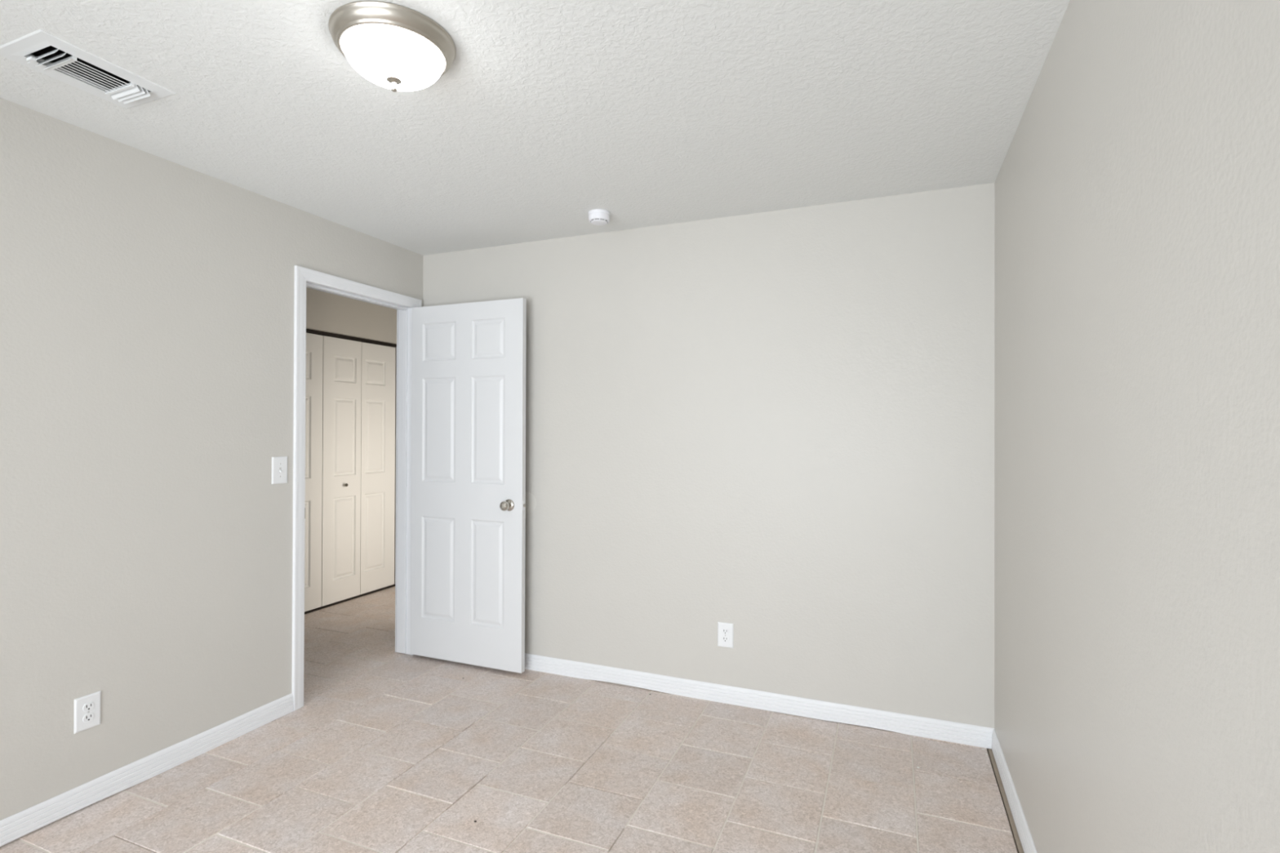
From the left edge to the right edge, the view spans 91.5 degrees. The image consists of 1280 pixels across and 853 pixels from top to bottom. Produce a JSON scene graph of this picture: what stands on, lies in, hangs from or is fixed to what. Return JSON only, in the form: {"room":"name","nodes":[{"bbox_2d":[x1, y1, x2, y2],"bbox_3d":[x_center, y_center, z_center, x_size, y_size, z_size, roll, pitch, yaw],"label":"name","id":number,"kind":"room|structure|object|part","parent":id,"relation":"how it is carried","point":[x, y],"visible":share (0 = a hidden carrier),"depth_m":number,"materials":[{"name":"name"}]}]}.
{"room":"empty bedroom","nodes":[
{"label":"empty bedroom","id":0,"kind":"room"},
{"bbox_2d":[0,97,422,846],"bbox_3d":[-1.843,0.155,2.783,0.117,2.440,6.620,0,0,22],"label":"wall","id":1,"kind":"structure","parent":0,"point":[147,300],"depth_m":2.38,"materials":[{"name":"beige paint"}]},
{"bbox_2d":[73,690,101,733],"bbox_3d":[-1.992,1.030,2.250,0.008,0.122,0.080,0,0,22],"label":"wall outlet","id":2,"kind":"object","parent":1,"relation":"attached to","point":[87,708],"visible":1,"depth_m":2.25,"materials":[{"name":"white plastic"}]},
{"bbox_2d":[82,712,94,722],"bbox_3d":[-1.989,1.050,2.249,0.003,0.028,0.034,0,0,22],"label":"receptacle","id":3,"kind":"object","parent":2,"relation":"attached to","point":[86,717],"depth_m":2.25,"materials":[{"name":"white plastic"}]},
{"bbox_2d":[82,702,94,711],"bbox_3d":[-1.989,1.011,2.249,0.003,0.028,0.034,0,0,22],"label":"receptacle","id":4,"kind":"object","parent":2,"relation":"attached to","point":[86,706],"depth_m":2.25,"materials":[{"name":"white plastic"}]},
{"bbox_2d":[0,693,293,846],"bbox_3d":[-2.331,1.322,1.405,0.013,0.086,3.472,0,0,22],"label":"baseboard","id":5,"kind":"structure","parent":1,"relation":"attached to","point":[19,824],"depth_m":2.39,"materials":[{"name":"white paint"}]},
{"bbox_2d":[271,456,287,484],"bbox_3d":[-1.702,0.207,2.954,0.015,0.128,0.080,0,0,22],"label":"light switch","id":6,"kind":"object","parent":1,"relation":"attached to","point":[279,464],"visible":1,"depth_m":2.95,"materials":[{"name":"white plastic"}]},
{"bbox_2d":[291,265,422,711],"bbox_3d":[-1.574,0.299,3.448,0.148,2.157,0.869,0,0,22],"label":"door frame","id":7,"kind":"structure","parent":1,"relation":"attached to","point":[302,274],"depth_m":3.39,"materials":[{"name":"white paint"}]},
{"bbox_2d":[410,297,526,673],"bbox_3d":[-0.999,0.325,3.604,0.789,2.074,0.163,0,0,22],"label":"door","id":8,"kind":"structure","parent":7,"relation":"attached to","point":[468,359],"depth_m":3.58,"materials":[{"name":"white paint"}]},
{"bbox_3d":[-0.731,0.438,3.470,0.066,0.066,0.012,0,0,22],"label":"knob","id":9,"kind":"part","parent":8,"relation":"part of","materials":[{"name":"silver metal"}]},
{"bbox_2d":[306,332,390,346],"bbox_3d":[-2.748,0.162,4.874,0.620,2.440,1.747,0,0,22],"label":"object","id":10,"kind":"structure","parent":0,"point":[306,332],"depth_m":5.64,"materials":[{"name":"beige paint"}]},
{"bbox_2d":[306,287,396,584],"bbox_3d":[-2.579,0.160,4.332,0.100,2.440,4.300,0,0,22],"label":"wall","id":11,"kind":"structure","parent":0,"point":[326,312],"depth_m":4.94,"materials":[{"name":"beige paint"}]},
{"bbox_2d":[306,328,396,346],"bbox_3d":[-2.414,-0.709,4.744,0.026,0.024,1.507,0,0,22],"label":"door track","id":12,"kind":"object","parent":11,"relation":"attached to","point":[308,331],"visible":0.5,"depth_m":4.97,"materials":[{"name":"black metal"}]},
{"bbox_2d":[304,333,323,611],"bbox_3d":[-2.543,0.335,4.381,0.056,2.052,0.733,0,0,22],"label":"door","id":13,"kind":"structure","parent":12,"relation":"hanging from","point":[314,343],"depth_m":4.65,"materials":[{"name":"white paint"}]},
{"bbox_2d":[321,335,395,606],"bbox_3d":[-2.265,0.339,5.069,0.056,2.052,0.740,0,0,22],"label":"door","id":14,"kind":"structure","parent":12,"relation":"hanging from","point":[358,496],"depth_m":5.02,"materials":[{"name":"white paint"}]},
{"bbox_3d":[-2.348,0.338,4.900,0.028,2.052,0.365,0,0,22],"label":"panel","id":15,"kind":"part","parent":14,"relation":"part of","materials":[{"name":"white paint"}]},
{"bbox_3d":[-2.209,0.340,5.244,0.028,2.052,0.372,0,0,22],"label":"panel","id":16,"kind":"part","parent":14,"relation":"part of","materials":[{"name":"white paint"}]},
{"bbox_2d":[0,586,1024,852],"bbox_3d":[-1.217,1.405,2.576,5.245,0.062,6.720,0,0,22],"label":"floor","id":17,"kind":"structure","parent":0,"point":[386,750],"depth_m":2.45,"materials":[{"name":"beige tile"}]},
{"bbox_2d":[304,584,395,613],"bbox_3d":[-2.422,1.375,4.734,0.030,0.013,1.507,0,0,22],"label":"door track","id":18,"kind":"object","parent":17,"relation":"on","point":[392,585],"visible":0.5,"depth_m":4.95,"materials":[{"name":"black metal"}]},
{"bbox_2d":[0,0,1070,255],"bbox_3d":[-1.209,-1.074,2.589,5.245,0.020,6.720,0,0,22],"label":"ceiling","id":19,"kind":"structure","parent":0,"point":[545,114],"depth_m":2.05,"materials":[{"name":"white paint"}]},
{"bbox_2d":[0,29,176,108],"bbox_3d":[-1.669,-1.137,1.888,0.257,0.184,0.345,0,0,22],"label":"ceiling vent","id":20,"kind":"object","parent":19,"relation":"in","point":[130,90],"visible":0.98,"depth_m":1.88,"materials":[{"name":"white metal"}]},
{"bbox_3d":[-1.742,-1.050,1.785,0.025,0.008,0.013,0,0,22],"label":"damper lever","id":21,"kind":"part","parent":20,"relation":"part of","materials":[{"name":"white metal"}]},
{"bbox_2d":[328,0,456,92],"bbox_3d":[-0.679,-0.996,1.723,0.327,0.142,0.327,0,0,22],"label":"ceiling light","id":22,"kind":"object","parent":19,"relation":"attached to","point":[395,47],"visible":1,"depth_m":1.64,"materials":[{"name":"white glass"}]},
{"bbox_2d":[588,208,610,225],"bbox_3d":[-0.202,-1.032,3.089,0.109,0.052,0.109,0,0,22],"label":"smoke detector","id":23,"kind":"object","parent":19,"relation":"attached to","point":[596,216],"visible":1,"depth_m":3.05,"materials":[{"name":"white plastic"}]},
{"bbox_2d":[422,182,995,728],"bbox_3d":[0.170,0.164,3.304,3.223,2.440,0.117,0,0,22],"label":"wall","id":24,"kind":"structure","parent":0,"point":[777,426],"depth_m":3.05,"materials":[{"name":"beige paint"}]},
{"bbox_2d":[524,492,536,514],"bbox_3d":[-0.650,0.439,3.569,0.128,0.128,0.002,0,0,22],"label":"bumper cover","id":25,"kind":"object","parent":24,"relation":"attached to","point":[531,503],"visible":0.52,"depth_m":3.56,"materials":[{"name":"white plastic"}]},
{"bbox_2d":[717,622,733,648],"bbox_3d":[0.428,1.046,3.126,0.080,0.122,0.008,0,0,22],"label":"wall outlet","id":26,"kind":"object","parent":24,"relation":"attached to","point":[725,630],"visible":1,"depth_m":3.12,"materials":[{"name":"white plastic"}]},
{"bbox_2d":[721,635,728,642],"bbox_3d":[0.427,1.066,3.124,0.034,0.028,0.003,0,0,22],"label":"receptacle","id":27,"kind":"object","parent":26,"relation":"attached to","point":[724,638],"depth_m":3.12,"materials":[{"name":"white plastic"}]},
{"bbox_2d":[721,628,728,634],"bbox_3d":[0.427,1.027,3.124,0.034,0.028,0.003,0,0,22],"label":"receptacle","id":28,"kind":"object","parent":26,"relation":"attached to","point":[724,631],"depth_m":3.12,"materials":[{"name":"white plastic"}]},
{"bbox_2d":[524,653,993,748],"bbox_3d":[0.086,1.339,3.260,3.103,0.086,0.013,0,0,22],"label":"baseboard","id":29,"kind":"structure","parent":24,"relation":"attached to","point":[917,726],"depth_m":3.03,"materials":[{"name":"white paint"}]},
{"bbox_2d":[994,0,1279,852],"bbox_3d":[0.744,0.152,0.587,0.120,2.440,4.489,0,0,22],"label":"wall","id":30,"kind":"structure","parent":0,"point":[1137,300],"depth_m":1.11,"materials":[{"name":"beige paint"}]},
{"bbox_2d":[991,728,1037,852],"bbox_3d":[0.701,1.328,0.662,0.013,0.086,4.369,0,0,22],"label":"baseboard","id":31,"kind":"structure","parent":30,"relation":"attached to","point":[1023,830],"depth_m":2.22,"materials":[{"name":"white paint"}]}
]}

